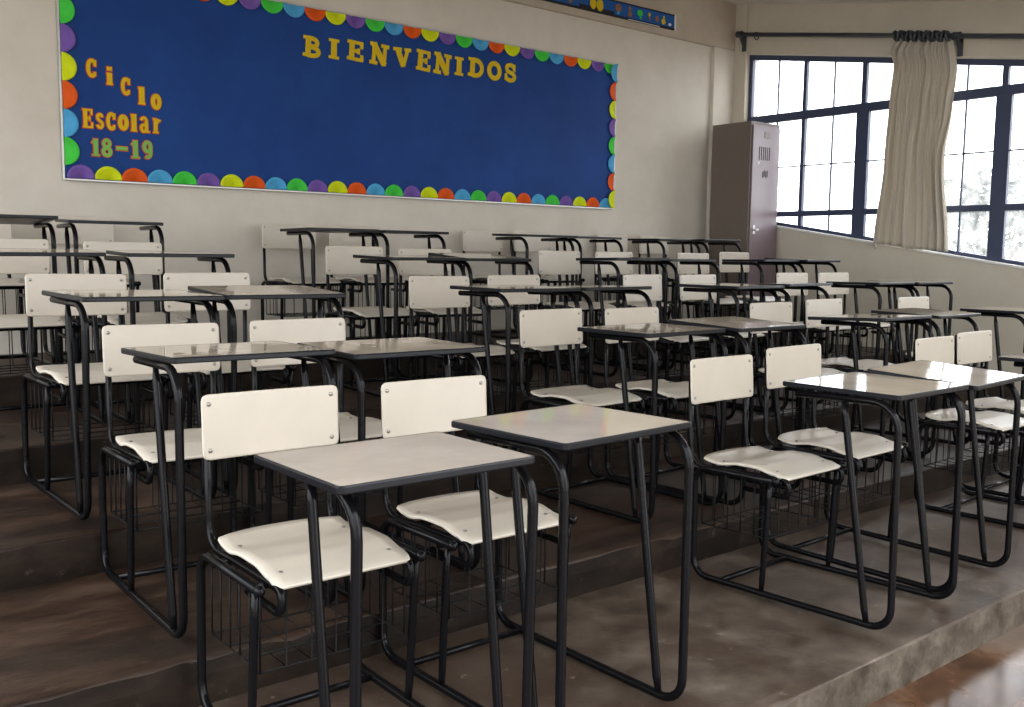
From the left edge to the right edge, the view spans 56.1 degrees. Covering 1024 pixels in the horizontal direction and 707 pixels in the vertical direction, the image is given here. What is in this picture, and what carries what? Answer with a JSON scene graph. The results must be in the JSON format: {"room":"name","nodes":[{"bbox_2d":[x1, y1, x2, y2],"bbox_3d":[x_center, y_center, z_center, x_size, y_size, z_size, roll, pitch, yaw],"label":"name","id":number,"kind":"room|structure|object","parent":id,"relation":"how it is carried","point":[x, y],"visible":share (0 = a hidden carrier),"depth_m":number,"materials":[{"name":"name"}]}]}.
{"room":"classroom","nodes":[
{"label":"classroom","id":0,"kind":"room"},
{"bbox_2d":[0,0,711,354],"bbox_3d":[-2.386,-1.309,5.989,11.950,4.330,0.200,-4,8,-39],"label":"wall","id":1,"kind":"structure","parent":0,"point":[663,93],"depth_m":7.08,"materials":[{"name":"paint"}]},
{"bbox_2d":[55,0,617,209],"bbox_3d":[-0.866,-1.770,7.010,4.562,1.254,0.055,-4,8,-39],"label":"bulletin board","id":2,"kind":"object","parent":1,"relation":"attached to","point":[257,95],"visible":1,"depth_m":6.64,"materials":[{"name":"blue paper"}]},
{"bbox_2d":[503,0,735,50],"bbox_3d":[-2.384,-3.031,5.650,11.720,0.835,0.050,-4,8,-39],"label":"beam","id":3,"kind":"structure","parent":1,"relation":"attached to","point":[711,23],"depth_m":8.87,"materials":[{"name":"paint"}]},
{"bbox_2d":[543,0,675,30],"bbox_3d":[0.510,-2.942,7.972,2.518,0.138,0.023,-4,8,-39],"label":"strip","id":4,"kind":"object","parent":3,"relation":"attached to","point":[613,8],"visible":1,"depth_m":8.35,"materials":[{"name":"blue paper"}]},
{"bbox_2d":[590,0,595,8],"bbox_3d":[0.684,-2.954,8.107,0.070,0.100,0.005,-4,8,-39],"label":"picture","id":5,"kind":"object","parent":4,"relation":"on","point":[592,2],"depth_m":8.10},
{"bbox_2d":[596,0,602,10],"bbox_3d":[0.746,-2.954,8.158,0.080,0.100,0.005,-4,8,-39],"label":"picture","id":6,"kind":"object","parent":4,"relation":"on","point":[599,3],"depth_m":8.15},
{"bbox_2d":[615,4,620,11],"bbox_3d":[0.917,-2.981,8.294,0.072,0.064,0.005,-4,8,-39],"label":"picture","id":7,"kind":"object","parent":4,"relation":"attached to","point":[617,6],"depth_m":8.29},
{"bbox_2d":[637,10,642,16],"bbox_3d":[1.127,-2.996,8.464,0.066,0.056,0.005,-4,8,-39],"label":"picture","id":8,"kind":"object","parent":4,"relation":"attached to","point":[639,12],"depth_m":8.46},
{"bbox_2d":[0,325,810,406],"bbox_3d":[-2.155,0.097,5.628,11.700,0.179,1.212,-4,8,-39],"label":"floor slab","id":9,"kind":"structure","parent":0,"point":[10,384],"depth_m":5.63,"materials":[{"name":"concrete"}]},
{"bbox_2d":[0,214,57,364],"bbox_3d":[-2.704,-0.338,4.984,0.488,0.795,0.846,-4,7,-39],"label":"school desk","id":10,"kind":"object","parent":9,"relation":"on","point":[38,221],"visible":0.66,"depth_m":5.02,"materials":[{"name":"black metal"}]},
{"bbox_2d":[2,288,25,314],"bbox_3d":[-2.825,-0.254,5.143,0.395,0.200,0.285,-4,7,-39],"label":"wire basket","id":11,"kind":"object","parent":10,"relation":"on","point":[19,293],"depth_m":5.29,"materials":[{"name":"black metal"}]},
{"bbox_2d":[42,215,164,362],"bbox_3d":[-2.289,-0.373,5.336,0.482,0.795,0.846,-4,7,-38],"label":"school desk","id":12,"kind":"object","parent":9,"relation":"on","point":[75,230],"visible":0.27,"depth_m":5.42,"materials":[{"name":"black metal"}]},
{"bbox_2d":[261,223,378,338],"bbox_3d":[-1.263,-0.438,6.156,0.491,0.795,0.846,-4,7,-37],"label":"school desk","id":13,"kind":"object","parent":9,"relation":"on","point":[274,235],"visible":0.75,"depth_m":6.19,"materials":[{"name":"black metal"}]},
{"bbox_2d":[266,285,339,316],"bbox_3d":[-1.373,-0.355,6.324,0.395,0.200,0.285,-4,7,-37],"label":"wire basket","id":14,"kind":"object","parent":13,"relation":"on","point":[282,313],"depth_m":6.27,"materials":[{"name":"black metal"}]},
{"bbox_2d":[329,225,448,339],"bbox_3d":[-0.863,-0.467,6.492,0.490,0.795,0.846,-4,7,-39],"label":"school desk","id":15,"kind":"object","parent":9,"relation":"on","point":[335,239],"visible":0.58,"depth_m":6.48,"materials":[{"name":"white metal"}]},
{"bbox_2d":[333,284,403,313],"bbox_3d":[-0.991,-0.383,6.646,0.395,0.200,0.285,-4,7,-39],"label":"wire basket","id":16,"kind":"object","parent":15,"relation":"on","point":[351,290],"depth_m":6.55,"materials":[{"name":"black metal"}]},
{"bbox_2d":[462,230,577,338],"bbox_3d":[0.026,-0.530,7.200,0.495,0.795,0.851,-4,7,-38],"label":"school desk","id":17,"kind":"object","parent":9,"relation":"on","point":[473,240],"visible":0.42,"depth_m":7.36,"materials":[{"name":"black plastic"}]},
{"bbox_2d":[474,282,529,309],"bbox_3d":[-0.102,-0.446,7.357,0.395,0.200,0.285,-4,7,-38],"label":"wire basket","id":18,"kind":"object","parent":17,"relation":"on","point":[502,307],"depth_m":7.30,"materials":[{"name":"black metal"}]},
{"bbox_2d":[513,231,622,328],"bbox_3d":[0.404,-0.562,7.556,0.483,0.795,0.846,-4,8,-39],"label":"school desk","id":19,"kind":"object","parent":9,"relation":"on","point":[535,244],"visible":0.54,"depth_m":7.60,"materials":[{"name":"black plastic"}]},
{"bbox_2d":[518,282,563,306],"bbox_3d":[0.289,-0.479,7.720,0.395,0.200,0.285,-4,8,-39],"label":"wire basket","id":20,"kind":"object","parent":19,"relation":"on","point":[554,283],"depth_m":7.78,"materials":[{"name":"black metal"}]},
{"bbox_2d":[596,234,700,325],"bbox_3d":[1.117,-0.619,8.191,0.490,0.795,0.846,-4,7,-39],"label":"school desk","id":21,"kind":"object","parent":9,"relation":"on","point":[611,247],"visible":0.4,"depth_m":8.12,"materials":[{"name":"black plastic"}]},
{"bbox_2d":[638,235,741,323],"bbox_3d":[1.530,-0.642,8.457,0.476,0.795,0.846,-4,7,-38],"label":"school desk","id":22,"kind":"object","parent":9,"relation":"on","point":[654,248],"visible":0.41,"depth_m":8.45,"materials":[{"name":"white plastic"}]},
{"bbox_2d":[667,282,691,303],"bbox_3d":[1.417,-0.558,8.622,0.395,0.200,0.285,-4,7,-38],"label":"wire basket","id":23,"kind":"object","parent":22,"relation":"on","point":[672,293],"depth_m":8.81,"materials":[{"name":"black metal"}]},
{"bbox_2d":[704,47,734,308],"bbox_3d":[2.026,-1.637,9.400,0.320,2.605,0.050,-4,8,-39],"label":"pillar","id":24,"kind":"structure","parent":9,"relation":"on","point":[722,60],"depth_m":9.27,"materials":[{"name":"paint"}]},
{"bbox_2d":[707,121,779,316],"bbox_3d":[2.193,-1.218,9.062,0.430,1.835,0.486,-4,8,-39],"label":"locker","id":25,"kind":"object","parent":9,"relation":"on","point":[745,155],"visible":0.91,"depth_m":8.89,"materials":[{"name":"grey metal"}]},
{"bbox_2d":[0,342,907,485],"bbox_3d":[-1.810,0.294,5.218,11.700,0.162,2.312,-4,8,-39],"label":"floor slab","id":26,"kind":"structure","parent":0,"point":[62,459],"depth_m":4.43,"materials":[{"name":"concrete"}]},
{"bbox_2d":[0,239,107,424],"bbox_3d":[-2.159,-0.106,4.268,0.485,0.795,0.846,-4,9,-38],"label":"school desk","id":27,"kind":"object","parent":26,"relation":"on","point":[17,256],"visible":0.74,"depth_m":4.40,"materials":[{"name":"black metal"}]},
{"bbox_2d":[0,327,66,374],"bbox_3d":[-2.274,-0.026,4.433,0.395,0.200,0.285,-4,9,-38],"label":"wire basket","id":28,"kind":"object","parent":27,"relation":"on","point":[60,335],"depth_m":4.46,"materials":[{"name":"black metal"}]},
{"bbox_2d":[81,241,234,423],"bbox_3d":[-1.705,-0.130,4.588,0.487,0.795,0.847,-4,8,-39],"label":"school desk","id":29,"kind":"object","parent":26,"relation":"on","point":[131,259],"visible":0.55,"depth_m":4.62,"materials":[{"name":"black metal"}]},
{"bbox_2d":[89,326,99,362],"bbox_3d":[-1.838,-0.048,4.739,0.395,0.200,0.285,-4,8,-39],"label":"wire basket","id":30,"kind":"object","parent":29,"relation":"on","point":[91,326],"depth_m":4.68,"materials":[{"name":"black metal"}]},
{"bbox_2d":[325,246,465,396],"bbox_3d":[-0.699,-0.198,5.418,0.488,0.795,0.846,-4,8,-38],"label":"school desk","id":31,"kind":"object","parent":26,"relation":"on","point":[340,260],"visible":0.73,"depth_m":5.44,"materials":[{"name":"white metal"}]},
{"bbox_2d":[330,316,414,339],"bbox_3d":[-0.810,-0.118,5.586,0.395,0.200,0.285,-4,8,-38],"label":"wire basket","id":32,"kind":"object","parent":31,"relation":"on","point":[403,322],"depth_m":5.55,"materials":[{"name":"black metal"}]},
{"bbox_2d":[398,248,533,385],"bbox_3d":[-0.313,-0.224,5.739,0.475,0.795,0.846,-3,7,-37],"label":"school desk","id":33,"kind":"object","parent":26,"relation":"on","point":[405,267],"visible":0.59,"depth_m":5.71,"materials":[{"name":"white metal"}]},
{"bbox_2d":[413,315,482,345],"bbox_3d":[-0.424,-0.142,5.906,0.395,0.200,0.285,-3,7,-37],"label":"wire basket","id":34,"kind":"object","parent":33,"relation":"on","point":[426,322],"depth_m":5.76,"materials":[{"name":"black metal"}]},
{"bbox_2d":[537,251,669,376],"bbox_3d":[0.579,-0.288,6.463,0.484,0.795,0.846,-4,8,-38],"label":"school desk","id":35,"kind":"object","parent":26,"relation":"on","point":[549,262],"visible":0.61,"depth_m":6.50,"materials":[{"name":"black plastic"}]},
{"bbox_2d":[583,310,601,339],"bbox_3d":[0.456,-0.205,6.621,0.395,0.200,0.285,-4,8,-38],"label":"wire basket","id":36,"kind":"object","parent":35,"relation":"on","point":[585,335],"depth_m":6.75,"materials":[{"name":"black metal"}]},
{"bbox_2d":[594,252,720,368],"bbox_3d":[0.987,-0.321,6.826,0.489,0.795,0.846,-4,7,-38],"label":"school desk","id":37,"kind":"object","parent":26,"relation":"on","point":[624,268],"visible":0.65,"depth_m":6.83,"materials":[{"name":"white plastic"}]},
{"bbox_2d":[677,253,798,361],"bbox_3d":[1.704,-0.370,7.385,0.475,0.795,0.850,-4,7,-40],"label":"school desk","id":38,"kind":"object","parent":26,"relation":"on","point":[682,269],"visible":0.55,"depth_m":7.36,"materials":[{"name":"white plastic"}]},
{"bbox_2d":[682,305,742,318],"bbox_3d":[1.573,-0.286,7.538,0.395,0.200,0.285,-4,7,-40],"label":"wire basket","id":39,"kind":"object","parent":38,"relation":"on","point":[732,309],"depth_m":7.48,"materials":[{"name":"black metal"}]},
{"bbox_2d":[718,252,839,354],"bbox_3d":[2.092,-0.402,7.660,0.478,0.795,0.856,-4,8,-39],"label":"school desk","id":40,"kind":"object","parent":26,"relation":"on","point":[722,255],"visible":0.42,"depth_m":7.69,"materials":[{"name":"white plastic"}]},
{"bbox_2d":[723,306,748,316],"bbox_3d":[1.958,-0.320,7.817,0.395,0.200,0.285,-4,8,-39],"label":"wire basket","id":41,"kind":"object","parent":40,"relation":"on","point":[729,306],"depth_m":7.78,"materials":[{"name":"black metal"}]},
{"bbox_2d":[0,382,1013,592],"bbox_3d":[-1.532,0.470,4.889,11.700,0.154,3.202,-4,8,-39],"label":"floor slab","id":42,"kind":"structure","parent":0,"point":[42,542],"depth_m":3.51,"materials":[{"name":"concrete"}]},
{"bbox_2d":[21,273,225,519],"bbox_3d":[-1.472,0.118,3.565,0.515,0.795,0.862,-3,8,-40],"label":"school desk","id":43,"kind":"object","parent":42,"relation":"on","point":[67,295],"visible":0.74,"depth_m":3.54,"materials":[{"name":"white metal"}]},
{"bbox_2d":[30,381,155,441],"bbox_3d":[-1.611,0.199,3.721,0.395,0.200,0.285,-3,8,-40],"label":"wire basket","id":44,"kind":"object","parent":43,"relation":"on","point":[136,384],"depth_m":3.70,"materials":[{"name":"black metal"}]},
{"bbox_2d":[162,273,345,494],"bbox_3d":[-1.090,0.085,3.917,0.487,0.795,0.846,-4,8,-38],"label":"school desk","id":45,"kind":"object","parent":42,"relation":"on","point":[237,289],"visible":0.42,"depth_m":3.86,"materials":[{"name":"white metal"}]},
{"bbox_2d":[169,371,284,424],"bbox_3d":[-1.208,0.165,4.080,0.395,0.200,0.285,-4,8,-38],"label":"wire basket","id":46,"kind":"object","parent":45,"relation":"on","point":[259,373],"depth_m":4.03,"materials":[{"name":"black metal"}]},
{"bbox_2d":[409,276,579,448],"bbox_3d":[-0.124,0.023,4.723,0.489,0.795,0.846,-4,7,-40],"label":"school desk","id":47,"kind":"object","parent":42,"relation":"on","point":[424,291],"visible":0.53,"depth_m":4.77,"materials":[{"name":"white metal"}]},
{"bbox_2d":[416,355,511,396],"bbox_3d":[-0.244,0.109,4.881,0.395,0.200,0.285,-4,7,-40],"label":"wire basket","id":48,"kind":"object","parent":47,"relation":"on","point":[497,362],"depth_m":4.86,"materials":[{"name":"black metal"}]},
{"bbox_2d":[487,275,651,414],"bbox_3d":[0.269,-0.010,5.102,0.485,0.795,0.846,-5,8,-41],"label":"school desk","id":49,"kind":"object","parent":42,"relation":"on","point":[517,298],"visible":0.45,"depth_m":5.10,"materials":[{"name":"white plastic"}]},
{"bbox_2d":[494,349,582,390],"bbox_3d":[0.145,0.075,5.259,0.395,0.200,0.285,-5,8,-41],"label":"wire basket","id":50,"kind":"object","parent":49,"relation":"on","point":[565,355],"depth_m":5.24,"materials":[{"name":"black metal"}]},
{"bbox_2d":[622,274,784,420],"bbox_3d":[1.096,-0.061,5.695,0.500,0.795,0.858,-5,8,-45],"label":"school desk","id":51,"kind":"object","parent":42,"relation":"on","point":[654,280],"visible":0.55,"depth_m":5.64,"materials":[{"name":"white plastic"}]},
{"bbox_2d":[633,341,706,378],"bbox_3d":[0.950,0.024,5.840,0.395,0.200,0.285,-5,8,-45],"label":"wire basket","id":52,"kind":"object","parent":51,"relation":"on","point":[668,347],"depth_m":5.74,"materials":[{"name":"black metal"}]},
{"bbox_2d":[678,274,832,410],"bbox_3d":[1.488,-0.090,6.022,0.490,0.795,0.846,-5,8,-42],"label":"school desk","id":53,"kind":"object","parent":42,"relation":"on","point":[695,278],"visible":0.42,"depth_m":6.06,"materials":[{"name":"white plastic"}]},
{"bbox_2d":[686,337,759,368],"bbox_3d":[1.355,-0.004,6.170,0.395,0.200,0.285,-5,8,-42],"label":"wire basket","id":54,"kind":"object","parent":53,"relation":"on","point":[718,346],"depth_m":6.14,"materials":[{"name":"black metal"}]},
{"bbox_2d":[775,273,914,363],"bbox_3d":[2.282,-0.154,6.703,0.473,0.795,0.846,-4,8,-39],"label":"school desk","id":55,"kind":"object","parent":42,"relation":"on","point":[779,277],"visible":0.37,"depth_m":6.62,"materials":[{"name":"white plastic"}]},
{"bbox_2d":[781,331,847,358],"bbox_3d":[2.160,-0.071,6.862,0.395,0.200,0.285,-4,8,-39],"label":"wire basket","id":56,"kind":"object","parent":55,"relation":"on","point":[812,337],"depth_m":6.84,"materials":[{"name":"black metal"}]},
{"bbox_2d":[817,273,952,368],"bbox_3d":[2.674,-0.181,6.997,0.471,0.795,0.846,-4,7,-37],"label":"school desk","id":57,"kind":"object","parent":42,"relation":"on","point":[821,277],"visible":0.42,"depth_m":7.07,"materials":[{"name":"white plastic"}]},
{"bbox_2d":[822,327,887,356],"bbox_3d":[2.554,-0.098,7.157,0.395,0.200,0.285,-4,7,-37],"label":"wire basket","id":58,"kind":"object","parent":57,"relation":"on","point":[873,332],"depth_m":7.13,"materials":[{"name":"black metal"}]},
{"bbox_2d":[0,395,1021,706],"bbox_3d":[-1.297,0.633,4.613,11.700,0.150,3.952,-4,8,-39],"label":"floor slab","id":59,"kind":"structure","parent":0,"point":[83,641],"depth_m":2.91,"materials":[{"name":"concrete"}]},
{"bbox_2d":[98,323,337,638],"bbox_3d":[-0.923,0.325,2.927,0.510,0.795,0.846,-3,6,-37],"label":"school desk","id":60,"kind":"object","parent":59,"relation":"on","point":[143,349],"visible":0.73,"depth_m":2.89,"materials":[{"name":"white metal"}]},
{"bbox_2d":[109,454,262,531],"bbox_3d":[-1.045,0.412,3.083,0.395,0.200,0.285,-3,6,-37],"label":"wire basket","id":61,"kind":"object","parent":60,"relation":"on","point":[231,461],"depth_m":3.05,"materials":[{"name":"black metal"}]},
{"bbox_2d":[248,318,485,597],"bbox_3d":[-0.531,0.304,3.269,0.482,0.795,0.846,-4,8,-39],"label":"school desk","id":62,"kind":"object","parent":59,"relation":"on","point":[318,332],"visible":0.52,"depth_m":3.23,"materials":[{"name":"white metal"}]},
{"bbox_2d":[258,437,395,506],"bbox_3d":[-0.658,0.387,3.423,0.395,0.200,0.285,-4,8,-39],"label":"wire basket","id":63,"kind":"object","parent":62,"relation":"on","point":[294,483],"depth_m":3.33,"materials":[{"name":"black metal"}]},
{"bbox_2d":[519,308,727,523],"bbox_3d":[0.429,0.228,4.112,0.481,0.795,0.846,-4,8,-40],"label":"school desk","id":64,"kind":"object","parent":59,"relation":"on","point":[545,327],"visible":0.85,"depth_m":4.08,"materials":[{"name":"white plastic"}]},
{"bbox_2d":[528,402,635,456],"bbox_3d":[0.312,0.312,4.274,0.395,0.200,0.285,-4,8,-40],"label":"wire basket","id":65,"kind":"object","parent":64,"relation":"on","point":[613,407],"depth_m":4.20,"materials":[{"name":"black metal"}]},
{"bbox_2d":[604,307,806,505],"bbox_3d":[0.844,0.203,4.385,0.479,0.795,0.846,-4,7,-41],"label":"school desk","id":66,"kind":"object","parent":59,"relation":"on","point":[669,390],"visible":0.61,"depth_m":4.32,"materials":[{"name":"white plastic"}]},
{"bbox_2d":[614,394,713,444],"bbox_3d":[0.717,0.289,4.538,0.395,0.200,0.285,-4,7,-41],"label":"wire basket","id":67,"kind":"object","parent":66,"relation":"on","point":[667,404],"depth_m":4.50,"materials":[{"name":"black metal"}]},
{"bbox_2d":[748,302,933,472],"bbox_3d":[1.679,0.146,5.049,0.504,0.795,0.846,-4,7,-39],"label":"school desk","id":68,"kind":"object","parent":59,"relation":"on","point":[772,311],"visible":0.43,"depth_m":4.97,"materials":[{"name":"white plastic"}]},
{"bbox_2d":[756,379,843,420],"bbox_3d":[1.565,0.230,5.214,0.395,0.200,0.285,-4,7,-39],"label":"wire basket","id":69,"kind":"object","parent":68,"relation":"on","point":[792,389],"depth_m":5.19,"materials":[{"name":"black metal"}]},
{"bbox_2d":[803,298,980,453],"bbox_3d":[2.124,0.104,5.479,0.483,0.795,0.846,-4,8,-40],"label":"school desk","id":70,"kind":"object","parent":59,"relation":"on","point":[813,307],"visible":0.56,"depth_m":5.48,"materials":[{"name":"white plastic"}]},
{"bbox_2d":[811,366,891,408],"bbox_3d":[1.994,0.188,5.631,0.395,0.200,0.285,-4,8,-40],"label":"wire basket","id":71,"kind":"object","parent":70,"relation":"on","point":[839,367],"depth_m":5.53,"materials":[{"name":"black metal"}]},
{"bbox_2d":[895,296,1023,437],"bbox_3d":[2.874,0.061,6.015,0.486,0.795,0.846,-4,8,-38],"label":"school desk","id":72,"kind":"object","parent":59,"relation":"on","point":[902,302],"visible":0.27,"depth_m":5.83,"materials":[{"name":"white plastic"}]},
{"bbox_2d":[200,470,1023,706],"bbox_3d":[-1.010,0.892,4.280,11.700,0.330,4.872,-4,8,-39],"label":"floor slab","id":73,"kind":"structure","parent":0,"point":[745,649],"depth_m":3.02,"materials":[{"name":"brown concrete"}]},
{"bbox_2d":[196,385,537,706],"bbox_3d":[-0.398,0.534,2.237,0.508,0.795,0.874,-4,8,-39],"label":"school desk","id":74,"kind":"object","parent":73,"relation":"on","point":[291,432],"visible":1,"depth_m":2.25,"materials":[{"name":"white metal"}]},
{"bbox_2d":[211,555,405,674],"bbox_3d":[-0.512,0.612,2.422,0.395,0.200,0.285,-4,8,-39],"label":"wire basket","id":75,"kind":"object","parent":74,"relation":"on","point":[266,604],"depth_m":2.37,"materials":[{"name":"black metal"}]},
{"bbox_2d":[379,375,693,706],"bbox_3d":[0.016,0.506,2.635,0.507,0.795,0.848,-4,7,-39],"label":"school desk","id":76,"kind":"object","parent":73,"relation":"on","point":[447,404],"visible":0.91,"depth_m":2.56,"materials":[{"name":"white plastic"}]},
{"bbox_2d":[392,519,557,618],"bbox_3d":[-0.105,0.590,2.795,0.395,0.200,0.285,-4,7,-39],"label":"wire basket","id":77,"kind":"object","parent":76,"relation":"on","point":[454,559],"depth_m":2.74,"materials":[{"name":"black metal"}]},
{"bbox_2d":[688,354,968,629],"bbox_3d":[1.075,0.436,3.401,0.489,0.795,0.846,-4,7,-41],"label":"school desk","id":78,"kind":"object","parent":73,"relation":"on","point":[713,379],"visible":1,"depth_m":3.32,"materials":[{"name":"white plastic"}]},
{"bbox_2d":[701,465,829,539],"bbox_3d":[0.936,0.524,3.544,0.395,0.200,0.285,-4,7,-41],"label":"wire basket","id":79,"kind":"object","parent":78,"relation":"on","point":[762,492],"depth_m":3.51,"materials":[{"name":"black metal"}]},
{"bbox_2d":[763,344,1023,592],"bbox_3d":[1.441,0.401,3.729,0.475,0.795,0.877,-5,8,-39],"label":"school desk","id":80,"kind":"object","parent":73,"relation":"on","point":[782,364],"visible":0.72,"depth_m":3.71,"materials":[{"name":"white plastic"}]},
{"bbox_2d":[775,445,892,511],"bbox_3d":[1.306,0.483,3.897,0.395,0.200,0.285,-5,8,-39],"label":"wire basket","id":81,"kind":"object","parent":80,"relation":"on","point":[884,458],"depth_m":3.87,"materials":[{"name":"black metal"}]},
{"bbox_2d":[913,336,1023,528],"bbox_3d":[2.309,0.350,4.403,0.496,0.795,0.846,-4,7,-40],"label":"school desk","id":82,"kind":"object","parent":73,"relation":"on","point":[936,349],"visible":0.68,"depth_m":4.54,"materials":[{"name":"white plastic"}]},
{"bbox_2d":[923,420,1022,475],"bbox_3d":[2.189,0.434,4.563,0.395,0.200,0.285,-4,7,-40],"label":"wire basket","id":83,"kind":"object","parent":82,"relation":"on","point":[954,422],"depth_m":4.51,"materials":[{"name":"black metal"}]},
{"bbox_2d":[954,330,1023,500],"bbox_3d":[2.687,0.315,4.789,0.486,0.795,0.846,-4,8,-39],"label":"school desk","id":84,"kind":"object","parent":73,"relation":"on","point":[975,346],"visible":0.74,"depth_m":5.01,"materials":[{"name":"white plastic"}]},
{"bbox_2d":[964,408,1021,458],"bbox_3d":[2.564,0.398,4.947,0.395,0.200,0.285,-4,8,-39],"label":"wire basket","id":85,"kind":"object","parent":84,"relation":"on","point":[992,409],"depth_m":4.96,"materials":[{"name":"black metal"}]},
{"bbox_2d":[721,0,990,4],"bbox_3d":[0.744,-2.652,4.066,9.350,0.968,6.800,-4,8,-39],"label":"ceiling","id":86,"kind":"structure","parent":0,"point":[737,2],"depth_m":8.54,"materials":[{"name":"paint"}]},
{"bbox_2d":[732,0,1023,394],"bbox_3d":[5.697,-1.147,5.293,0.220,4.330,11.200,-4,8,-39],"label":"wall","id":87,"kind":"structure","parent":0,"point":[975,283],"depth_m":8.17,"materials":[{"name":"paint"}]},
{"bbox_2d":[735,31,1023,56],"bbox_3d":[3.786,-2.404,7.296,0.125,0.933,5.123,-4,8,-39],"label":"curtain rod","id":88,"kind":"object","parent":87,"relation":"attached to","point":[959,37],"visible":1,"depth_m":8.11,"materials":[{"name":"metal"}]},
{"bbox_2d":[873,30,956,251],"bbox_3d":[3.305,-1.755,7.902,0.105,1.824,0.648,-4,8,-39],"label":"curtain","id":89,"kind":"object","parent":88,"relation":"hanging from","point":[911,211],"visible":1,"depth_m":7.88,"materials":[{"name":"fabric"}]},
{"bbox_2d":[747,55,1023,265],"bbox_3d":[3.892,-1.487,7.452,0.048,2.363,5.065,-4,8,-39],"label":"window","id":90,"kind":"structure","parent":87,"relation":"in","point":[1004,94],"depth_m":8.37,"materials":[{"name":"blue metal"}]},
{"bbox_2d":[777,225,1023,268],"bbox_3d":[3.894,-0.699,7.542,0.212,0.800,5.065,-4,8,-39],"label":"window sill","id":91,"kind":"structure","parent":87,"relation":"attached to","point":[778,226],"depth_m":7.99,"materials":[{"name":"white paint"}]},
{"bbox_2d":[865,624,1023,706],"bbox_3d":[2.608,1.428,0.084,12.000,0.200,6.600,-4,8,-39],"label":"floor","id":92,"kind":"structure","parent":0,"point":[991,674],"depth_m":2.97,"materials":[{"name":"concrete"}]},
{"label":"outside","id":93,"kind":"structure","parent":0,"visible":0},
{"bbox_3d":[17.027,0.712,17.198,32.050,0.200,55.000,-4,8,-39],"label":"ground","id":94,"kind":"structure","parent":93,"visible":0},
{"bbox_2d":[945,156,1023,261],"bbox_3d":[11.082,-2.133,21.164,4.571,4.554,4.509,-4,8,-39],"label":"tree","id":95,"kind":"object","parent":94,"relation":"on","point":[1016,183],"visible":0.41,"depth_m":20.55,"materials":[{"name":"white plant"}]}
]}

